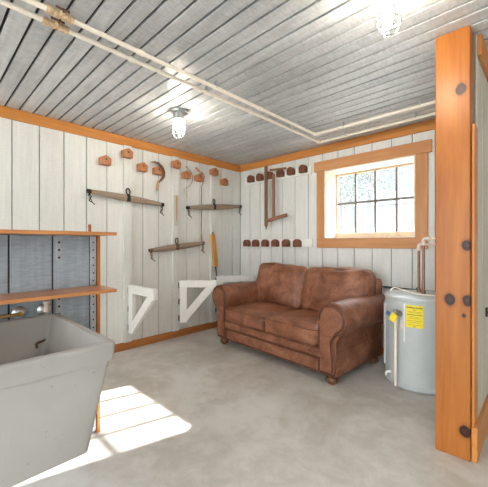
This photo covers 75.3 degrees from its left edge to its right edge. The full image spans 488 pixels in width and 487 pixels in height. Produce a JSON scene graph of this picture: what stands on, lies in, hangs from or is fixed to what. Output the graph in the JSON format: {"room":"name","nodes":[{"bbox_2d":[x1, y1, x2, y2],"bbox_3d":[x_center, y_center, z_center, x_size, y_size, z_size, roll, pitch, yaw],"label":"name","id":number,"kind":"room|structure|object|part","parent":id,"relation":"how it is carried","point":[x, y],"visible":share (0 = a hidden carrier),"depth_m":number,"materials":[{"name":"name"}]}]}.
{"room":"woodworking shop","nodes":[
{"label":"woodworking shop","id":0,"kind":"room"},
{"bbox_2d":[0,235,95,433],"bbox_3d":[-1.948,0.577,1.033,0.100,1.246,2.806,0,0,44],"label":"wall partition","id":1,"kind":"structure","parent":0,"point":[27,262],"depth_m":1.80,"materials":[{"name":"grey metal"}]},
{"bbox_2d":[0,306,26,318],"bbox_3d":[-1.396,0.376,1.492,0.058,0.068,0.634,0,0,44],"label":"pipe stub","id":2,"kind":"object","parent":1,"relation":"attached to","point":[18,312],"visible":0.98,"depth_m":1.70,"materials":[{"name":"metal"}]},
{"bbox_2d":[37,300,50,314],"bbox_3d":[-1.115,0.365,1.777,0.068,0.089,0.068,0,0,44],"label":"pipe stub","id":3,"kind":"object","parent":1,"relation":"attached to","point":[43,309],"visible":0.99,"depth_m":1.78,"materials":[{"name":"silver metal"}]},
{"bbox_2d":[0,313,114,486],"bbox_3d":[-0.994,0.679,1.385,0.786,0.551,0.530,0,0,44],"label":"tub","id":4,"kind":"object","parent":1,"relation":"attached to","point":[53,367],"visible":1,"depth_m":1.18,"materials":[{"name":"grey plastic"}]},
{"bbox_2d":[0,285,116,314],"bbox_3d":[-1.597,0.349,1.145,0.250,0.169,2.200,0,0,44],"label":"shelf","id":5,"kind":"object","parent":1,"relation":"attached to","point":[58,294],"visible":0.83,"depth_m":1.70,"materials":[{"name":"orange wood"}]},
{"bbox_2d":[0,229,116,260],"bbox_3d":[-1.633,0.018,1.180,0.350,0.169,2.200,0,0,44],"label":"shelf","id":6,"kind":"object","parent":1,"relation":"attached to","point":[58,234],"visible":0.95,"depth_m":1.68,"materials":[{"name":"orange wood"}]},
{"bbox_2d":[90,236,95,431],"bbox_3d":[-0.950,0.568,1.988,0.013,1.225,0.034,0,0,44],"label":"metal strip","id":7,"kind":"object","parent":1,"relation":"attached to","point":[92,238],"visible":0.44,"depth_m":1.98,"materials":[{"name":"grey metal"}]},
{"bbox_2d":[96,236,99,432],"bbox_3d":[-0.966,0.577,2.049,0.123,1.246,0.021,0,0,44],"label":"trim","id":8,"kind":"structure","parent":1,"relation":"attached to","point":[97,237],"depth_m":2.00,"materials":[{"name":"orange wood"}]},
{"bbox_2d":[0,117,239,343],"bbox_3d":[-2.316,0.000,2.770,0.300,2.400,6.800,0,0,44],"label":"wall","id":9,"kind":"structure","parent":0,"point":[46,174],"depth_m":3.50,"materials":[{"name":"white wood"}]},
{"bbox_2d":[98,155,110,165],"bbox_3d":[-1.480,-0.887,3.366,0.080,0.102,0.110,0,0,44],"label":"block","id":10,"kind":"object","parent":9,"relation":"attached to","point":[105,160],"visible":1,"depth_m":3.34,"materials":[{"name":"brown wood"}]},
{"bbox_2d":[0,105,239,171],"bbox_3d":[-2.304,-1.150,2.551,0.022,0.100,6.500,0,0,44],"label":"trim","id":11,"kind":"structure","parent":9,"relation":"attached to","point":[5,112],"depth_m":3.36,"materials":[{"name":"orange wood"}]},
{"bbox_2d":[86,188,163,215],"bbox_3d":[-1.288,-0.478,3.533,0.052,0.284,0.892,0,0,44],"label":"yoke","id":12,"kind":"object","parent":9,"relation":"attached to","point":[123,197],"visible":1,"depth_m":3.49,"materials":[{"name":"brown wood"}]},
{"bbox_2d":[121,148,132,158],"bbox_3d":[-1.296,-1.002,3.506,0.080,0.102,0.110,0,-1,44],"label":"block","id":13,"kind":"object","parent":9,"relation":"attached to","point":[127,153],"visible":1,"depth_m":3.48,"materials":[{"name":"brown wood"}]},
{"bbox_2d":[123,145,131,342],"bbox_3d":[-1.316,0.006,3.568,0.035,2.212,0.092,0,0,44],"label":"trim","id":14,"kind":"structure","parent":9,"relation":"attached to","point":[127,163],"depth_m":3.54,"materials":[{"name":"white wood"}]},
{"bbox_2d":[136,162,147,172],"bbox_3d":[-1.182,-0.890,3.675,0.080,0.104,0.111,0,0,44],"label":"block","id":15,"kind":"object","parent":9,"relation":"attached to","point":[142,167],"visible":1,"depth_m":3.65,"materials":[{"name":"brown wood"}]},
{"bbox_2d":[128,284,157,333],"bbox_3d":[-1.091,0.729,3.374,0.566,0.539,0.054,0,0,44],"label":"bracket","id":16,"kind":"object","parent":9,"relation":"attached to","point":[134,320],"visible":1,"depth_m":3.40,"materials":[{"name":"white paint"}]},
{"bbox_2d":[152,166,161,174],"bbox_3d":[-1.042,-0.886,3.820,0.080,0.102,0.110,0,1,44],"label":"block","id":17,"kind":"object","parent":9,"relation":"attached to","point":[157,170],"visible":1,"depth_m":3.79,"materials":[{"name":"brown wood"}]},
{"bbox_2d":[151,161,164,190],"bbox_3d":[-1.028,-0.800,3.774,0.030,0.353,0.204,0,0,44],"label":"sickle","id":18,"kind":"object","parent":17,"relation":"hanging from","point":[155,162],"visible":1,"depth_m":3.79,"materials":[{"name":"metal"}]},
{"bbox_2d":[114,321,217,352],"bbox_3d":[-2.312,1.156,2.544,0.020,0.088,6.480,0,0,44],"label":"baseboard","id":19,"kind":"structure","parent":9,"relation":"attached to","point":[119,347],"depth_m":3.89,"materials":[{"name":"brown wood"}]},
{"bbox_2d":[172,156,178,331],"bbox_3d":[-0.874,0.006,4.028,0.035,2.212,0.092,0,0,44],"label":"trim","id":20,"kind":"structure","parent":9,"relation":"attached to","point":[175,172],"depth_m":4.01,"materials":[{"name":"white wood"}]},
{"bbox_2d":[171,160,180,168],"bbox_3d":[-0.852,-0.998,3.967,0.080,0.105,0.112,0,0,44],"label":"block","id":21,"kind":"object","parent":9,"relation":"attached to","point":[176,164],"visible":1,"depth_m":3.94,"materials":[{"name":"brown wood"}]},
{"bbox_2d":[148,238,204,260],"bbox_3d":[-0.829,0.072,4.010,0.052,0.291,0.827,0,0,44],"label":"yoke","id":22,"kind":"object","parent":9,"relation":"attached to","point":[176,246],"visible":1,"depth_m":3.96,"materials":[{"name":"brown wood"}]},
{"bbox_2d":[174,195,178,225],"bbox_3d":[-0.859,-0.420,4.003,0.019,0.390,0.064,0,0,44],"label":"wooden strip","id":23,"kind":"object","parent":9,"relation":"attached to","point":[175,196],"visible":1,"depth_m":4.00,"materials":[{"name":"brown wood"}]},
{"bbox_2d":[181,170,190,178],"bbox_3d":[-0.754,-0.899,4.120,0.080,0.102,0.110,0,0,44],"label":"block","id":24,"kind":"object","parent":9,"relation":"attached to","point":[186,174],"visible":1,"depth_m":4.09,"materials":[{"name":"brown wood"}]},
{"bbox_2d":[184,166,192,197],"bbox_3d":[-0.720,-0.792,4.129,0.044,0.415,0.137,0,0,44],"label":"hook","id":25,"kind":"object","parent":24,"relation":"hanging from","point":[186,166],"visible":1,"depth_m":4.10,"materials":[{"name":"metal"}]},
{"bbox_2d":[178,280,216,322],"bbox_3d":[-0.595,0.738,4.049,0.486,0.539,0.054,0,0,-2],"label":"bracket","id":26,"kind":"object","parent":9,"relation":"attached to","point":[185,314],"visible":0.92,"depth_m":4.03,"materials":[{"name":"white paint"}]},
{"bbox_2d":[194,174,203,181],"bbox_3d":[-0.608,-0.891,4.271,0.080,0.102,0.110,0,-1,44],"label":"block","id":27,"kind":"object","parent":9,"relation":"attached to","point":[198,178],"visible":1,"depth_m":4.25,"materials":[{"name":"brown wood"}]},
{"bbox_2d":[195,167,204,241],"bbox_3d":[-0.584,-0.510,4.242,0.074,1.001,0.197,0,0,17],"label":"rod","id":28,"kind":"object","parent":27,"relation":"hanging from","point":[196,168],"visible":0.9,"depth_m":4.33,"materials":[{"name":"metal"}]},
{"bbox_2d":[210,165,215,322],"bbox_3d":[-0.441,0.006,4.478,0.035,2.212,0.092,0,0,44],"label":"trim","id":29,"kind":"structure","parent":9,"relation":"attached to","point":[212,178],"depth_m":4.45,"materials":[{"name":"white wood"}]},
{"bbox_2d":[186,199,241,217],"bbox_3d":[-0.395,-0.480,4.464,0.052,0.296,1.006,0,0,44],"label":"yoke","id":30,"kind":"object","parent":9,"relation":"attached to","point":[213,206],"visible":1,"depth_m":4.41,"materials":[{"name":"brown wood"}]},
{"bbox_2d":[209,168,218,175],"bbox_3d":[-0.417,-1.004,4.419,0.080,0.105,0.112,0,0,44],"label":"block","id":31,"kind":"object","parent":9,"relation":"attached to","point":[214,172],"visible":1,"depth_m":4.39,"materials":[{"name":"brown wood"}]},
{"bbox_2d":[210,232,217,275],"bbox_3d":[-0.421,0.159,4.441,0.030,0.644,0.126,0,0,44],"label":"saw","id":32,"kind":"object","parent":9,"relation":"attached to","point":[212,236],"visible":1,"depth_m":4.43,"materials":[{"name":"wood"}]},
{"bbox_2d":[220,178,227,185],"bbox_3d":[-0.288,-0.902,4.604,0.080,0.102,0.110,0,0,44],"label":"block","id":33,"kind":"object","parent":9,"relation":"attached to","point":[224,181],"visible":1,"depth_m":4.57,"materials":[{"name":"brown wood"}]},
{"bbox_2d":[215,275,253,313],"bbox_3d":[-0.134,0.728,4.555,0.566,0.539,0.054,0,0,-16],"label":"bracket","id":34,"kind":"object","parent":9,"relation":"attached to","point":[234,278],"visible":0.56,"depth_m":4.53,"materials":[{"name":"white paint"}]},
{"bbox_2d":[0,0,487,165],"bbox_3d":[-0.083,-1.260,0.621,6.500,0.120,6.800,0,0,44],"label":"ceiling","id":35,"kind":"structure","parent":0,"point":[320,65],"depth_m":2.17,"materials":[{"name":"grey wood"}]},
{"bbox_2d":[170,107,186,138],"bbox_3d":[-0.589,-1.073,2.857,0.152,0.253,0.152,0,0,44],"label":"ceiling lamp","id":36,"kind":"object","parent":35,"relation":"attached to","point":[179,113],"visible":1,"depth_m":2.82,"materials":[{"name":"glass"}]},
{"bbox_3d":[-0.589,-1.062,2.857,0.054,0.096,0.054,0,0,44],"label":"bulb","id":37,"kind":"part","parent":36,"relation":"part of","materials":[{"name":"white glass"}]},
{"bbox_2d":[0,0,434,143],"bbox_3d":[-0.746,-1.166,0.886,1.485,0.067,6.162,0,0,44],"label":"pipe","id":38,"kind":"object","parent":35,"relation":"attached to","point":[44,20],"visible":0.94,"depth_m":2.08,"materials":[{"name":"beige plastic"}]},
{"bbox_3d":[-0.968,-1.152,1.638,0.024,0.012,0.065,0,0,44],"label":"lever","id":39,"kind":"part","parent":38,"relation":"part of","materials":[{"name":"metal"}]},
{"bbox_2d":[22,0,434,135],"bbox_3d":[-0.798,-1.166,0.758,1.382,0.067,5.905,0,0,44],"label":"pipe","id":40,"kind":"object","parent":35,"relation":"attached to","point":[48,9],"visible":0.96,"depth_m":2.07,"materials":[{"name":"beige plastic"}]},
{"bbox_3d":[-0.898,-1.152,1.562,0.024,0.012,0.065,0,0,44],"label":"lever","id":41,"kind":"part","parent":40,"relation":"part of","materials":[{"name":"metal"}]},
{"bbox_2d":[375,0,401,38],"bbox_3d":[0.658,-1.073,1.441,0.152,0.253,0.152,0,0,44],"label":"ceiling lamp","id":42,"kind":"object","parent":35,"relation":"attached to","point":[388,11],"visible":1,"depth_m":1.43,"materials":[{"name":"glass"}]},
{"bbox_3d":[0.658,-1.062,1.441,0.054,0.096,0.054,0,0,44],"label":"bulb","id":43,"kind":"part","parent":42,"relation":"part of","materials":[{"name":"white glass"}]},
{"bbox_2d":[12,327,487,486],"bbox_3d":[-0.083,1.275,0.621,6.500,0.150,6.800,0,0,44],"label":"floor","id":44,"kind":"structure","parent":0,"point":[196,409],"depth_m":2.06,"materials":[{"name":"concrete"}]},
{"bbox_2d":[212,262,384,384],"bbox_3d":[0.539,0.722,3.495,0.980,0.957,1.825,0,0,-42],"label":"sofa","id":45,"kind":"object","parent":44,"relation":"on","point":[328,321],"visible":1,"depth_m":3.13,"materials":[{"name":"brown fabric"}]},
{"bbox_3d":[-0.299,0.806,3.771,0.030,0.550,0.224,0,0,-42],"label":"arm panel","id":46,"kind":"part","parent":45,"relation":"part of","materials":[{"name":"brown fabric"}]},
{"bbox_3d":[0.029,0.806,4.061,0.855,0.618,0.301,0,0,-42],"label":"arm","id":47,"kind":"part","parent":45,"relation":"part of","materials":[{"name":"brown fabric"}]},
{"bbox_2d":[225,302,298,330],"bbox_3d":[0.262,0.819,3.672,0.806,0.216,0.632,0,0,-42],"label":"seat cushion","id":48,"kind":"object","parent":45,"relation":"on","point":[243,316],"depth_m":3.49,"materials":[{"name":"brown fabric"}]},
{"bbox_2d":[256,262,307,308],"bbox_3d":[0.470,0.527,3.935,0.375,0.568,0.803,0,0,-42],"label":"cushion","id":49,"kind":"object","parent":45,"relation":"on","point":[280,284],"depth_m":3.75,"materials":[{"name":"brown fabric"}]},
{"bbox_2d":[265,309,318,344],"bbox_3d":[0.688,0.817,3.201,0.806,0.216,0.632,0,0,-42],"label":"seat cushion","id":50,"kind":"object","parent":45,"relation":"on","point":[295,326],"depth_m":2.98,"materials":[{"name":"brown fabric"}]},
{"bbox_3d":[0.729,0.806,2.633,0.030,0.550,0.224,0,0,-42],"label":"arm panel","id":51,"kind":"part","parent":45,"relation":"part of","materials":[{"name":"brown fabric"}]},
{"bbox_2d":[302,267,375,310],"bbox_3d":[0.984,0.528,3.362,0.373,0.565,0.803,0,0,-42],"label":"cushion","id":52,"kind":"object","parent":45,"relation":"on","point":[321,286],"depth_m":3.24,"materials":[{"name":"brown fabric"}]},
{"bbox_3d":[1.050,0.806,2.930,0.855,0.618,0.301,0,0,-42],"label":"arm","id":53,"kind":"part","parent":45,"relation":"part of","materials":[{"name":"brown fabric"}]},
{"bbox_3d":[0.823,0.730,3.752,0.214,0.778,1.600,0,0,-42],"label":"backrest","id":54,"kind":"part","parent":45,"relation":"part of","materials":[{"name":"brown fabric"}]},
{"bbox_2d":[383,287,434,394],"bbox_3d":[1.498,0.793,2.733,0.544,0.813,0.555,0,0,19],"label":"water heater","id":55,"kind":"object","parent":44,"relation":"on","point":[408,315],"visible":0.79,"depth_m":2.56,"materials":[{"name":"grey metal"}]},
{"bbox_3d":[1.275,0.790,2.861,0.023,0.540,0.141,0,0,27],"label":"access panel","id":56,"kind":"part","parent":55,"relation":"part of","materials":[{"name":"grey metal"}]},
{"bbox_2d":[408,310,421,326],"bbox_3d":[1.364,0.601,2.527,0.110,0.134,0.007,0,0,34],"label":"print","id":57,"kind":"object","parent":55,"relation":"attached to","point":[414,316],"depth_m":2.52,"materials":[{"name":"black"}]},
{"bbox_2d":[416,243,434,291],"bbox_3d":[1.682,0.209,2.670,0.409,0.440,0.039,0,0,44],"label":"copper pipe","id":58,"kind":"object","parent":55,"relation":"attached to","point":[418,249],"visible":0.72,"depth_m":2.79,"materials":[{"name":"brown metal"}]},
{"bbox_2d":[421,236,434,293],"bbox_3d":[1.623,0.185,2.560,0.341,0.488,0.039,0,0,44],"label":"copper pipe","id":59,"kind":"object","parent":55,"relation":"attached to","point":[428,238],"visible":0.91,"depth_m":2.65,"materials":[{"name":"brown metal"}]},
{"bbox_2d":[435,25,473,461],"bbox_3d":[1.223,0.000,1.835,0.168,2.400,0.131,0,0,44],"label":"wooden post","id":60,"kind":"object","parent":44,"relation":"on","point":[454,51],"visible":0.86,"depth_m":1.78,"materials":[{"name":"brown wood"}]},
{"bbox_2d":[240,129,434,346],"bbox_3d":[2.203,0.000,2.932,6.012,2.400,0.300,0,0,44],"label":"wall","id":61,"kind":"structure","parent":0,"point":[296,196],"depth_m":4.03,"materials":[{"name":"white wood"}]},
{"bbox_2d":[243,239,312,246],"bbox_3d":[0.409,-0.007,4.383,1.192,0.106,0.097,0,0,44],"label":"peg rail","id":62,"kind":"object","parent":61,"relation":"attached to","point":[251,242],"visible":1,"depth_m":4.32,"materials":[{"name":"wood"}]},
{"bbox_2d":[245,164,311,184],"bbox_3d":[0.412,-0.946,4.380,1.170,0.122,0.097,0,0,44],"label":"peg rail","id":63,"kind":"object","parent":61,"relation":"attached to","point":[290,172],"visible":0.94,"depth_m":4.26,"materials":[{"name":"wood"}]},
{"bbox_2d":[264,166,286,228],"bbox_3d":[0.425,-0.632,4.268,0.379,0.875,0.034,0,0,44],"label":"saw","id":64,"kind":"object","parent":63,"relation":"hanging from","point":[266,220],"visible":1,"depth_m":4.36,"materials":[{"name":"brown wood"}]},
{"bbox_3d":[0.305,-0.655,4.383,0.044,0.830,0.030,0,0,44],"label":"long arm","id":65,"kind":"part","parent":64,"relation":"part of","materials":[{"name":"brown wood"}]},
{"bbox_3d":[0.402,-0.645,4.290,0.036,0.590,0.028,0,0,44],"label":"short arm","id":66,"kind":"part","parent":64,"relation":"part of","materials":[{"name":"brown wood"}]},
{"bbox_2d":[240,119,434,171],"bbox_3d":[1.026,-1.153,3.841,2.988,0.095,0.022,0,0,44],"label":"trim","id":67,"kind":"structure","parent":61,"relation":"attached to","point":[429,125],"depth_m":3.65,"materials":[{"name":"orange wood"}]},
{"bbox_2d":[314,139,431,248],"bbox_3d":[1.459,-0.480,3.624,1.301,1.064,0.334,0,0,44],"label":"window","id":68,"kind":"structure","parent":61,"relation":"in","point":[328,172],"depth_m":3.57,"materials":[{"name":"brown wood"}]},
{"bbox_3d":[0.951,-0.476,3.912,0.108,0.828,0.024,0,0,44],"label":"casing","id":69,"kind":"part","parent":68,"relation":"part of","materials":[{"name":"brown wood"}]},
{"bbox_3d":[1.357,-0.005,3.521,1.235,0.114,0.024,0,0,44],"label":"sill casing","id":70,"kind":"part","parent":68,"relation":"part of","materials":[{"name":"brown wood"}]},
{"bbox_3d":[1.355,-0.951,3.516,1.301,0.122,0.034,0,0,44],"label":"head casing","id":71,"kind":"part","parent":68,"relation":"part of","materials":[{"name":"brown wood"}]},
{"bbox_3d":[1.551,-0.476,3.726,0.990,0.804,0.040,0,0,44],"label":"sash frame","id":72,"kind":"part","parent":68,"relation":"part of","materials":[{"name":"beige wood"}]},
{"bbox_3d":[1.761,-0.476,3.132,0.113,0.828,0.024,0,0,44],"label":"casing","id":73,"kind":"part","parent":68,"relation":"part of","materials":[{"name":"brown wood"}]},
{"bbox_2d":[382,286,434,291],"bbox_3d":[1.658,0.463,3.223,1.200,0.045,0.044,0,0,44],"label":"pipe","id":74,"kind":"object","parent":61,"relation":"attached to","point":[390,287],"visible":0.06,"depth_m":3.24,"materials":[{"name":"white metal"}]},
{"bbox_2d":[474,35,487,415],"bbox_3d":[1.725,0.000,2.314,0.137,2.400,1.253,0,0,44],"label":"wall","id":75,"kind":"structure","parent":0,"point":[480,81],"depth_m":1.96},
{"bbox_2d":[472,124,477,426],"bbox_3d":[1.298,0.175,1.778,0.015,1.670,0.106,0,0,44],"label":"trim","id":76,"kind":"structure","parent":75,"relation":"attached to","point":[474,128],"depth_m":1.74,"materials":[{"name":"orange wood"}]},
{"bbox_2d":[471,394,487,462],"bbox_3d":[1.735,1.105,2.223,0.028,0.190,1.370,0,0,44],"label":"baseboard","id":77,"kind":"structure","parent":75,"relation":"attached to","point":[479,432],"depth_m":1.80,"materials":[{"name":"orange wood"}]},
{"bbox_2d":[477,33,487,81],"bbox_3d":[1.782,-1.140,2.259,0.022,0.120,1.253,0,0,44],"label":"trim","id":78,"kind":"structure","parent":75,"relation":"attached to","point":[482,52],"depth_m":1.85,"materials":[{"name":"orange wood"}]},
{"label":"outside","id":79,"kind":"structure","parent":0,"visible":0},
{"bbox_2d":[339,227,413,232],"bbox_3d":[45.256,-0.607,44.778,150.000,1.473,119.690,0,0,44],"label":"ground","id":80,"kind":"structure","parent":79,"point":[389,229],"depth_m":18.23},
{"bbox_2d":[339,173,366,228],"bbox_3d":[9.072,-5.301,29.465,5.108,8.122,5.054,0,0,44],"label":"tree","id":81,"kind":"object","parent":80,"relation":"on","point":[341,191],"visible":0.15,"depth_m":29.32,"materials":[{"name":"grey plant"}]},
{"bbox_2d":[340,167,402,228],"bbox_3d":[9.284,-5.560,23.677,5.187,9.135,5.125,0,0,44],"label":"tree","id":82,"kind":"object","parent":80,"relation":"on","point":[370,188],"visible":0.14,"depth_m":23.45,"materials":[{"name":"grey plant"}]},
{"bbox_2d":[353,189,413,228],"bbox_3d":[16.033,-3.093,32.438,7.600,4.700,5.800,0,0,44],"label":"house","id":83,"kind":"structure","parent":80,"relation":"on","point":[386,210],"depth_m":31.02,"materials":[{"name":"white"}]}
]}

